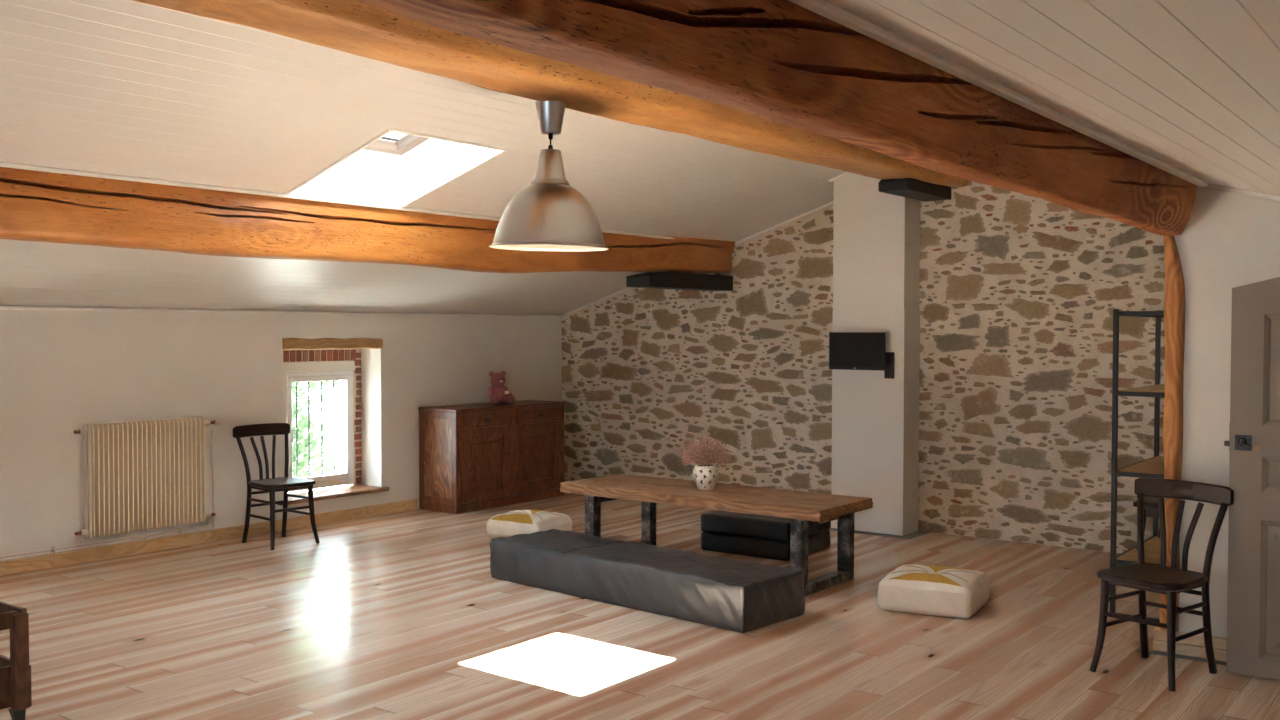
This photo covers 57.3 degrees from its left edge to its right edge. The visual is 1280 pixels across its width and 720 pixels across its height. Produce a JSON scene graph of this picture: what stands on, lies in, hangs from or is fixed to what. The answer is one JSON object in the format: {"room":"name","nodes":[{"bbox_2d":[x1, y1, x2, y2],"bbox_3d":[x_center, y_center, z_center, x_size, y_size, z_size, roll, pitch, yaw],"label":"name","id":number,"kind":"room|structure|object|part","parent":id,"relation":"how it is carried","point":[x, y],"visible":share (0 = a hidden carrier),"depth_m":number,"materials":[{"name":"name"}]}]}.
{"room":"attic living room","nodes":[
{"label":"attic living room","id":0,"kind":"room"},
{"bbox_2d":[0,305,561,558],"bbox_3d":[-4.648,0.506,7.350,0.500,1.800,12.550,1,2,37],"label":"wall","id":1,"kind":"structure","parent":0,"point":[61,372],"depth_m":8.87,"materials":[{"name":"white paint"}]},
{"bbox_2d":[0,429,214,561],"bbox_3d":[-5.627,0.977,5.601,0.042,0.756,8.060,1,2,37],"label":"pipes","id":2,"kind":"object","parent":1,"relation":"attached to","point":[180,530],"visible":0.99,"depth_m":8.28,"materials":[{"name":"beige metal"}]},
{"bbox_2d":[74,416,221,538],"bbox_3d":[-3.496,0.822,8.385,0.102,0.790,1.114,1,2,37],"label":"radiator","id":3,"kind":"object","parent":1,"relation":"attached to","point":[140,475],"visible":1,"depth_m":8.29,"materials":[{"name":"beige metal"}]},
{"bbox_2d":[0,499,416,575],"bbox_3d":[-5.041,1.383,6.415,0.022,0.092,10.150,1,2,37],"label":"baseboard","id":4,"kind":"structure","parent":1,"relation":"attached to","point":[16,566],"depth_m":8.64,"materials":[{"name":"brown wood"}]},
{"bbox_2d":[0,306,563,317],"bbox_3d":[-4.437,-0.327,7.171,0.024,0.024,12.150,1,2,37],"label":"trim","id":5,"kind":"structure","parent":1,"relation":"attached to","point":[1,307],"depth_m":9.06,"materials":[{"name":"white paint"}]},
{"bbox_2d":[278,338,389,505],"bbox_3d":[-2.686,0.475,9.842,0.465,1.329,1.112,1,2,37],"label":"window","id":6,"kind":"structure","parent":1,"relation":"in","point":[319,359],"depth_m":10.00,"materials":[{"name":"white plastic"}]},
{"bbox_3d":[-2.872,0.621,9.663,0.031,0.125,0.020,1,2,37],"label":"handle","id":7,"kind":"part","parent":6,"relation":"part of","materials":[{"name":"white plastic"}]},
{"bbox_3d":[-2.740,0.591,9.944,0.060,0.995,0.735,1,2,37],"label":"frame","id":8,"kind":"part","parent":6,"relation":"part of","materials":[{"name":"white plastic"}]},
{"bbox_3d":[-2.727,0.582,9.934,0.063,0.901,0.661,1,2,37],"label":"sash","id":9,"kind":"part","parent":6,"relation":"part of","materials":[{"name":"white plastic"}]},
{"bbox_3d":[-2.631,1.124,9.816,0.325,0.032,1.112,1,2,37],"label":"sill","id":10,"kind":"part","parent":6,"relation":"part of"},
{"bbox_2d":[0,0,845,314],"bbox_3d":[-2.926,-0.986,6.021,4.300,1.502,12.550,1,2,37],"label":"ceiling","id":11,"kind":"structure","parent":0,"point":[118,87],"depth_m":6.50,"materials":[{"name":"white paint"}]},
{"bbox_2d":[0,167,735,273],"bbox_3d":[-2.877,-0.782,6.177,0.446,0.407,12.053,1,2,37],"label":"ceiling beam","id":12,"kind":"structure","parent":11,"relation":"attached to","point":[37,206],"depth_m":6.92,"materials":[{"name":"brown wood"}]},
{"bbox_2d":[285,128,505,207],"bbox_3d":[-1.445,-1.317,6.952,1.020,0.704,0.990,1,2,37],"label":"window","id":13,"kind":"structure","parent":11,"relation":"attached to","point":[398,168],"depth_m":7.36,"materials":[{"name":"glass"}]},
{"bbox_3d":[-1.571,-1.361,7.183,0.016,0.015,0.230,1,2,37],"label":"handle","id":14,"kind":"part","parent":13,"relation":"part of","materials":[{"name":"black metal"}]},
{"bbox_3d":[-1.445,-1.480,6.948,0.810,0.253,0.720,1,2,37],"label":"pane","id":15,"kind":"part","parent":13,"relation":"part of","materials":[{"name":"white"}]},
{"bbox_3d":[-1.445,-1.480,6.948,0.920,0.347,0.890,1,2,37],"label":"sash frame","id":16,"kind":"part","parent":13,"relation":"part of","materials":[{"name":"paint"}]},
{"bbox_2d":[489,101,608,251],"bbox_3d":[-0.447,-0.908,5.768,0.588,0.727,0.588,1,2,37],"label":"pendant lamp","id":17,"kind":"object","parent":11,"relation":"hanging from","point":[548,214],"visible":1,"depth_m":5.62,"materials":[{"name":"silver metal"}]},
{"bbox_3d":[-0.448,-0.704,5.773,0.588,0.318,0.588,1,2,37],"label":"lamp shade","id":18,"kind":"part","parent":17,"relation":"part of","materials":[{"name":"silver metal"}]},
{"bbox_3d":[-0.439,-1.073,5.758,0.026,0.097,0.026,1,2,37],"label":"cord","id":19,"kind":"part","parent":17,"relation":"part of","materials":[{"name":"black plastic"}]},
{"bbox_2d":[0,493,1279,719],"bbox_3d":[-0.513,1.590,4.333,10.970,0.200,12.850,1,2,37],"label":"floor","id":20,"kind":"structure","parent":0,"point":[403,615],"depth_m":6.03,"materials":[{"name":"brown wood"}]},
{"bbox_2d":[0,601,31,719],"bbox_3d":[-2.988,1.246,4.569,0.652,0.472,0.904,1,2,37],"label":"armchair","id":21,"kind":"object","parent":20,"relation":"on","point":[15,671],"visible":1,"depth_m":4.71,"materials":[{"name":"brown wood"}]},
{"bbox_3d":[-2.775,1.056,4.405,0.016,0.067,0.840,1,2,37],"label":"rail","id":22,"kind":"part","parent":21,"relation":"part of","materials":[{"name":"brown wood"}]},
{"bbox_3d":[-2.727,1.036,4.917,0.580,0.070,0.016,1,2,37],"label":"rail","id":23,"kind":"part","parent":21,"relation":"part of","materials":[{"name":"brown wood"}]},
{"bbox_3d":[-2.513,1.440,4.730,0.052,0.079,0.052,1,2,37],"label":"leg","id":24,"kind":"part","parent":21,"relation":"part of","materials":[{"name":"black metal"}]},
{"bbox_3d":[-2.515,1.206,4.739,0.084,0.400,0.064,1,2,37],"label":"corner post","id":25,"kind":"part","parent":21,"relation":"part of","materials":[{"name":"brown wood"}]},
{"bbox_2d":[233,423,319,549],"bbox_3d":[-2.716,0.934,8.789,0.492,0.888,0.477,1,2,41],"label":"chair","id":26,"kind":"object","parent":20,"relation":"on","point":[272,485],"visible":1,"depth_m":8.78,"materials":[{"name":"brown wood"}]},
{"bbox_3d":[-2.959,0.973,8.775,0.118,0.809,0.061,0,1,12],"label":"leg","id":27,"kind":"part","parent":26,"relation":"part of","materials":[{"name":"brown wood"}]},
{"bbox_3d":[-2.883,0.534,8.924,0.048,0.095,0.477,1,2,41],"label":"rail","id":28,"kind":"part","parent":26,"relation":"part of","materials":[{"name":"brown wood"}]},
{"bbox_3d":[-2.679,1.161,8.529,0.041,0.445,0.094,0,1,-11],"label":"leg","id":29,"kind":"part","parent":26,"relation":"part of","materials":[{"name":"brown wood"}]},
{"bbox_3d":[-2.688,0.920,8.764,0.410,0.032,0.406,1,2,41],"label":"seat","id":30,"kind":"part","parent":26,"relation":"part of","materials":[{"name":"brown wood"}]},
{"bbox_3d":[-2.736,0.967,9.033,0.061,0.809,0.118,0,2,-20],"label":"leg","id":31,"kind":"part","parent":26,"relation":"part of","materials":[{"name":"brown wood"}]},
{"bbox_3d":[-2.448,1.155,8.795,0.094,0.445,0.041,0,1,2],"label":"leg","id":32,"kind":"part","parent":26,"relation":"part of","materials":[{"name":"brown wood"}]},
{"bbox_2d":[418,400,565,513],"bbox_3d":[-1.338,0.868,10.883,0.505,0.910,1.464,1,2,37],"label":"sideboard","id":33,"kind":"object","parent":20,"relation":"on","point":[478,456],"visible":0.99,"depth_m":10.53,"materials":[{"name":"brown wood"}]},
{"bbox_3d":[-1.777,0.856,10.327,0.470,0.810,0.024,1,2,37],"label":"panel","id":34,"kind":"part","parent":33,"relation":"part of","materials":[{"name":"brown wood"}]},
{"bbox_3d":[-1.379,0.536,10.458,0.038,0.131,0.605,1,2,37],"label":"drawer","id":35,"kind":"part","parent":33,"relation":"part of","materials":[{"name":"brown wood"}]},
{"bbox_3d":[-1.386,0.941,10.473,0.022,0.620,0.605,1,2,37],"label":"door","id":36,"kind":"part","parent":33,"relation":"part of","materials":[{"name":"brown wood"}]},
{"bbox_3d":[-1.393,0.941,10.479,0.024,0.488,0.473,1,2,37],"label":"door panel","id":37,"kind":"part","parent":33,"relation":"part of","materials":[{"name":"brown wood"}]},
{"bbox_2d":[488,371,514,404],"bbox_3d":[-1.299,0.258,10.855,0.236,0.309,0.232,-1,2,-29],"label":"teddy bear","id":38,"kind":"object","parent":33,"relation":"on","point":[498,393],"visible":1,"depth_m":10.84},
{"bbox_3d":[-0.949,0.522,11.030,0.038,0.131,0.605,1,2,37],"label":"drawer","id":39,"kind":"part","parent":33,"relation":"part of","materials":[{"name":"brown wood"}]},
{"bbox_3d":[-0.957,0.927,11.045,0.022,0.620,0.605,1,2,37],"label":"door","id":40,"kind":"part","parent":33,"relation":"part of","materials":[{"name":"brown wood"}]},
{"bbox_3d":[-0.964,0.927,11.050,0.024,0.488,0.473,1,2,37],"label":"door panel","id":41,"kind":"part","parent":33,"relation":"part of","materials":[{"name":"brown wood"}]},
{"bbox_3d":[-0.927,0.829,11.459,0.470,0.810,0.024,1,2,37],"label":"panel","id":42,"kind":"part","parent":33,"relation":"part of","materials":[{"name":"brown wood"}]},
{"bbox_2d":[487,509,571,537],"bbox_3d":[-0.853,1.273,9.078,0.544,0.192,0.546,1,2,33],"label":"pouf","id":43,"kind":"object","parent":20,"relation":"on","point":[528,521],"visible":0.68,"depth_m":8.92,"materials":[{"name":"beige fabric"}]},
{"bbox_2d":[489,529,804,632],"bbox_3d":[-0.019,1.288,7.082,2.091,0.266,0.603,1,2,43],"label":"bench cushion","id":44,"kind":"object","parent":20,"relation":"on","point":[742,596],"visible":1,"depth_m":6.71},
{"bbox_2d":[560,474,872,595],"bbox_3d":[0.472,1.134,7.841,2.060,0.535,0.729,1,2,38],"label":"table","id":45,"kind":"object","parent":20,"relation":"on","point":[805,509],"visible":0.96,"depth_m":7.52,"materials":[{"name":"brown wood"}]},
{"bbox_3d":[-0.326,1.134,8.069,0.084,0.400,0.080,1,2,38],"label":"leg","id":46,"kind":"part","parent":45,"relation":"part of","materials":[{"name":"metal"}]},
{"bbox_3d":[0.064,1.122,8.570,0.084,0.400,0.080,1,2,38],"label":"leg","id":47,"kind":"part","parent":45,"relation":"part of","materials":[{"name":"metal"}]},
{"bbox_2d":[693,464,718,489],"bbox_3d":[0.442,0.785,7.874,0.176,0.160,0.176,1,2,37],"label":"flower vase","id":48,"kind":"object","parent":45,"relation":"on","point":[705,478],"visible":0.91,"depth_m":7.81,"materials":[{"name":"white ceramic"}]},
{"bbox_2d":[676,433,732,470],"bbox_3d":[0.436,0.613,7.870,0.386,0.243,0.360,0,1,-1],"label":"dried flowers","id":49,"kind":"object","parent":48,"relation":"in","point":[707,455],"visible":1,"depth_m":7.82,"materials":[{"name":"pink plant"}]},
{"bbox_3d":[0.960,1.161,7.068,0.084,0.400,0.080,1,2,38],"label":"leg","id":50,"kind":"part","parent":45,"relation":"part of","materials":[{"name":"metal"}]},
{"bbox_3d":[1.323,1.150,7.534,0.084,0.400,0.080,1,2,38],"label":"leg","id":51,"kind":"part","parent":45,"relation":"part of","materials":[{"name":"metal"}]},
{"bbox_2d":[700,510,830,560],"bbox_3d":[0.923,1.245,8.589,0.757,0.279,0.689,1,2,36],"label":"bench cushion","id":52,"kind":"object","parent":20,"relation":"on","point":[762,536],"visible":0.82,"depth_m":8.35,"materials":[{"name":"black leather"}]},
{"bbox_2d":[878,564,989,618],"bbox_3d":[1.711,1.326,6.816,0.563,0.210,0.557,1,2,28],"label":"pouf","id":53,"kind":"object","parent":20,"relation":"on","point":[952,592],"visible":1,"depth_m":6.62,"materials":[{"name":"beige fabric"}]},
{"bbox_2d":[1110,309,1164,622],"bbox_3d":[3.213,0.575,6.713,0.726,1.722,0.976,1,2,37],"label":"metal shelf","id":54,"kind":"object","parent":20,"relation":"on","point":[1153,467],"visible":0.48,"depth_m":6.54,"materials":[{"name":"black metal"}]},
{"bbox_3d":[3.213,1.123,6.727,0.726,0.025,0.976,1,2,37],"label":"shelf frame","id":55,"kind":"part","parent":54,"relation":"part of","materials":[{"name":"black metal"}]},
{"bbox_3d":[2.927,1.432,6.355,0.674,0.023,0.026,1,2,37],"label":"rail","id":56,"kind":"part","parent":54,"relation":"part of","materials":[{"name":"black metal"}]},
{"bbox_3d":[3.213,0.629,6.714,0.726,0.025,0.976,1,2,37],"label":"shelf frame","id":57,"kind":"part","parent":54,"relation":"part of","materials":[{"name":"black metal"}]},
{"bbox_3d":[3.215,-0.261,6.692,0.726,0.025,0.976,1,2,37],"label":"shelf frame","id":58,"kind":"part","parent":54,"relation":"part of","materials":[{"name":"black metal"}]},
{"bbox_3d":[3.214,0.182,6.703,0.726,0.025,0.976,1,2,37],"label":"shelf frame","id":59,"kind":"part","parent":54,"relation":"part of","materials":[{"name":"black metal"}]},
{"bbox_2d":[1133,496,1162,549],"bbox_3d":[3.180,0.954,6.854,0.420,0.286,0.600,1,2,37],"label":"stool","id":60,"kind":"object","parent":54,"relation":"on","point":[1151,504],"visible":0.09,"depth_m":6.73,"materials":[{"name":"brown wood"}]},
{"bbox_3d":[2.893,0.979,6.763,0.066,0.240,0.038,0,1,-8],"label":"leg","id":61,"kind":"part","parent":60,"relation":"part of","materials":[{"name":"brown wood"}]},
{"bbox_3d":[3.180,0.827,6.850,0.420,0.030,0.600,1,2,37],"label":"seat","id":62,"kind":"part","parent":60,"relation":"part of","materials":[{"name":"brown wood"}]},
{"bbox_2d":[1089,478,1233,691],"bbox_3d":[2.430,1.026,5.493,0.492,0.888,0.477,-1,2,-38],"label":"chair","id":63,"kind":"object","parent":20,"relation":"on","point":[1170,581],"visible":1,"depth_m":5.50,"materials":[{"name":"brown wood"}]},
{"bbox_3d":[2.162,1.246,5.512,0.094,0.445,0.041,0,1,0],"label":"leg","id":64,"kind":"part","parent":63,"relation":"part of","materials":[{"name":"brown wood"}]},
{"bbox_3d":[2.462,1.059,5.735,0.061,0.809,0.118,1,2,23],"label":"leg","id":65,"kind":"part","parent":63,"relation":"part of","materials":[{"name":"brown wood"}]},
{"bbox_3d":[2.401,1.012,5.470,0.410,0.032,0.406,-1,2,-38],"label":"seat","id":66,"kind":"part","parent":63,"relation":"part of","materials":[{"name":"brown wood"}]},
{"bbox_3d":[2.379,1.253,5.235,0.041,0.445,0.094,0,1,13],"label":"leg","id":67,"kind":"part","parent":63,"relation":"part of","materials":[{"name":"brown wood"}]},
{"bbox_3d":[2.606,0.627,5.620,0.048,0.095,0.477,-1,2,-38],"label":"rail","id":68,"kind":"part","parent":63,"relation":"part of","materials":[{"name":"brown wood"}]},
{"bbox_3d":[2.672,1.067,5.467,0.118,0.809,0.061,0,1,-9],"label":"leg","id":69,"kind":"part","parent":63,"relation":"part of","materials":[{"name":"brown wood"}]},
{"bbox_2d":[1224,277,1279,679],"bbox_3d":[3.033,0.478,5.228,0.781,1.966,0.066,1,2,36],"label":"door","id":70,"kind":"structure","parent":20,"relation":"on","point":[1253,594],"depth_m":5.38,"materials":[{"name":"grey paint"}]},
{"bbox_3d":[2.781,0.381,5.403,0.070,0.070,0.004,1,2,37],"label":"lock plate","id":71,"kind":"part","parent":70,"relation":"part of","materials":[{"name":"metal"}]},
{"bbox_3d":[2.777,0.380,5.388,0.067,0.050,0.025,1,2,37],"label":"handle","id":72,"kind":"part","parent":70,"relation":"part of","materials":[{"name":"metal"}]},
{"bbox_3d":[3.041,1.055,5.247,0.470,0.635,0.031,1,2,37],"label":"panel","id":73,"kind":"part","parent":70,"relation":"part of","materials":[{"name":"grey paint"}]},
{"bbox_3d":[3.042,0.525,5.234,0.470,0.165,0.031,1,2,37],"label":"panel","id":74,"kind":"part","parent":70,"relation":"part of","materials":[{"name":"grey paint"}]},
{"bbox_3d":[3.043,0.048,5.222,0.470,0.510,0.031,1,2,37],"label":"panel","id":75,"kind":"part","parent":70,"relation":"part of","materials":[{"name":"grey paint"}]},
{"bbox_2d":[561,204,833,493],"bbox_3d":[0.671,-0.159,11.146,3.842,2.956,0.367,1,2,37],"label":"wall","id":76,"kind":"structure","parent":0,"point":[645,372],"depth_m":10.87,"materials":[{"name":"stone"}]},
{"bbox_2d":[626,272,732,290],"bbox_3d":[0.385,-0.694,10.364,0.250,0.135,1.340,1,2,37],"label":"corbel","id":77,"kind":"object","parent":76,"relation":"attached to","point":[657,280],"visible":1,"depth_m":10.14,"materials":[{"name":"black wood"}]},
{"bbox_2d":[561,201,833,316],"bbox_3d":[0.567,-0.955,10.983,3.438,1.095,0.022,1,2,37],"label":"trim","id":78,"kind":"structure","parent":76,"relation":"attached to","point":[832,202],"depth_m":10.62,"materials":[{"name":"white paint"}]},
{"bbox_2d":[831,173,919,535],"bbox_3d":[2.056,-0.199,9.615,0.620,3.119,0.850,1,2,37],"label":"wall","id":79,"kind":"structure","parent":0,"point":[876,234],"depth_m":9.26,"materials":[{"name":"white paint"}]},
{"bbox_2d":[0,0,1207,238],"bbox_3d":[-0.971,-0.868,4.555,4.600,0.097,12.150,1,2,37],"label":"trim","id":80,"kind":"structure","parent":79,"relation":"attached to","point":[823,8],"depth_m":3.95,"materials":[{"name":"white paint"}]},
{"bbox_2d":[829,172,850,182],"bbox_3d":[1.765,-1.529,9.257,0.608,0.212,0.022,1,2,37],"label":"trim","id":81,"kind":"structure","parent":79,"relation":"attached to","point":[845,173],"depth_m":9.38,"materials":[{"name":"white paint"}]},
{"bbox_2d":[829,332,894,378],"bbox_3d":[1.744,-0.038,9.232,0.500,0.360,0.144,1,2,37],"label":"television","id":82,"kind":"object","parent":79,"relation":"attached to","point":[847,350],"visible":1,"depth_m":9.16,"materials":[{"name":"black plastic"}]},
{"bbox_2d":[879,178,950,200],"bbox_3d":[2.108,-1.297,8.912,0.230,0.100,0.870,1,2,37],"label":"corbel","id":83,"kind":"object","parent":79,"relation":"attached to","point":[911,188],"visible":0.98,"depth_m":8.72,"materials":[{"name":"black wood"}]},
{"bbox_2d":[918,180,1164,552],"bbox_3d":[4.751,-0.144,7.645,6.584,3.118,0.366,1,2,37],"label":"wall","id":84,"kind":"structure","parent":0,"point":[1019,293],"depth_m":8.79,"materials":[{"name":"stone"}]},
{"bbox_2d":[828,528,929,538],"bbox_3d":[1.851,1.369,9.394,0.830,0.013,0.390,1,2,37],"label":"trim","id":85,"kind":"structure","parent":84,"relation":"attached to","point":[917,533],"depth_m":9.19,"materials":[{"name":"brown wood"}]},
{"bbox_2d":[824,0,1279,195],"bbox_3d":[1.280,-0.730,2.868,6.220,1.839,12.550,1,2,37],"label":"ceiling","id":86,"kind":"structure","parent":0,"point":[1192,86],"depth_m":2.59,"materials":[{"name":"white paint"}]},
{"bbox_2d":[131,0,968,186],"bbox_3d":[-1.118,-1.390,4.622,0.559,0.337,11.700,1,2,37],"label":"ceiling beam","id":87,"kind":"structure","parent":86,"relation":"attached to","point":[354,27],"depth_m":5.24,"materials":[{"name":"brown wood"}]},
{"bbox_2d":[356,0,1196,235],"bbox_3d":[-0.084,-0.717,2.253,0.334,0.375,9.130,1,2,37],"label":"ceiling beam","id":88,"kind":"structure","parent":86,"relation":"attached to","point":[785,62],"depth_m":2.72,"materials":[{"name":"brown wood"}]},
{"bbox_2d":[1174,186,1279,637],"bbox_3d":[4.157,0.277,4.777,3.676,2.420,0.160,1,2,37],"label":"wall partition","id":89,"kind":"structure","parent":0,"point":[1228,241],"depth_m":5.70,"materials":[{"name":"white paint"}]},
{"bbox_2d":[1159,235,1184,630],"bbox_3d":[2.669,0.362,5.853,0.098,1.961,0.176,1,2,37],"label":"wooden post","id":90,"kind":"object","parent":89,"relation":"attached to","point":[1174,300],"visible":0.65,"depth_m":5.78,"materials":[{"name":"orange wood"}]},
{"bbox_2d":[1136,648,1225,664],"bbox_3d":[2.980,1.470,5.519,1.210,0.013,0.057,1,2,37],"label":"trim","id":91,"kind":"structure","parent":89,"relation":"attached to","point":[1139,649],"depth_m":5.74,"materials":[{"name":"brown wood"}]},
{"bbox_2d":[1153,627,1226,660],"bbox_3d":[3.080,1.406,5.596,1.145,0.108,0.188,1,2,37],"label":"baseboard","id":92,"kind":"structure","parent":89,"relation":"attached to","point":[1194,646],"depth_m":5.76,"materials":[{"name":"brown wood"}]},
{"bbox_2d":[1202,183,1279,201],"bbox_3d":[4.117,-0.359,4.684,3.457,0.957,0.014,1,2,37],"label":"trim","id":93,"kind":"structure","parent":89,"relation":"attached to","point":[1209,186],"depth_m":5.59,"materials":[{"name":"white paint"}]},
{"label":"outside","id":94,"kind":"structure","parent":0,"visible":0},
{"bbox_2d":[298,402,342,472],"bbox_3d":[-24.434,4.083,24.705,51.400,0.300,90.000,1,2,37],"label":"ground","id":95,"kind":"structure","parent":94,"point":[327,407],"depth_m":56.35,"materials":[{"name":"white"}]},
{"bbox_2d":[292,381,342,477],"bbox_3d":[-4.911,1.559,13.624,5.271,5.882,4.609,1,2,37],"label":"leafy tree","id":96,"kind":"object","parent":95,"relation":"on","point":[315,446],"visible":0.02,"depth_m":13.49,"materials":[{"name":"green plant"}]},
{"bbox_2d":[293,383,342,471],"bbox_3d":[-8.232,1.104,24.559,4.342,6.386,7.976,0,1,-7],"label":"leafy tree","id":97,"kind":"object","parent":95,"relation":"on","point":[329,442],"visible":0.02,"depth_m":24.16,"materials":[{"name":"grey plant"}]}
]}

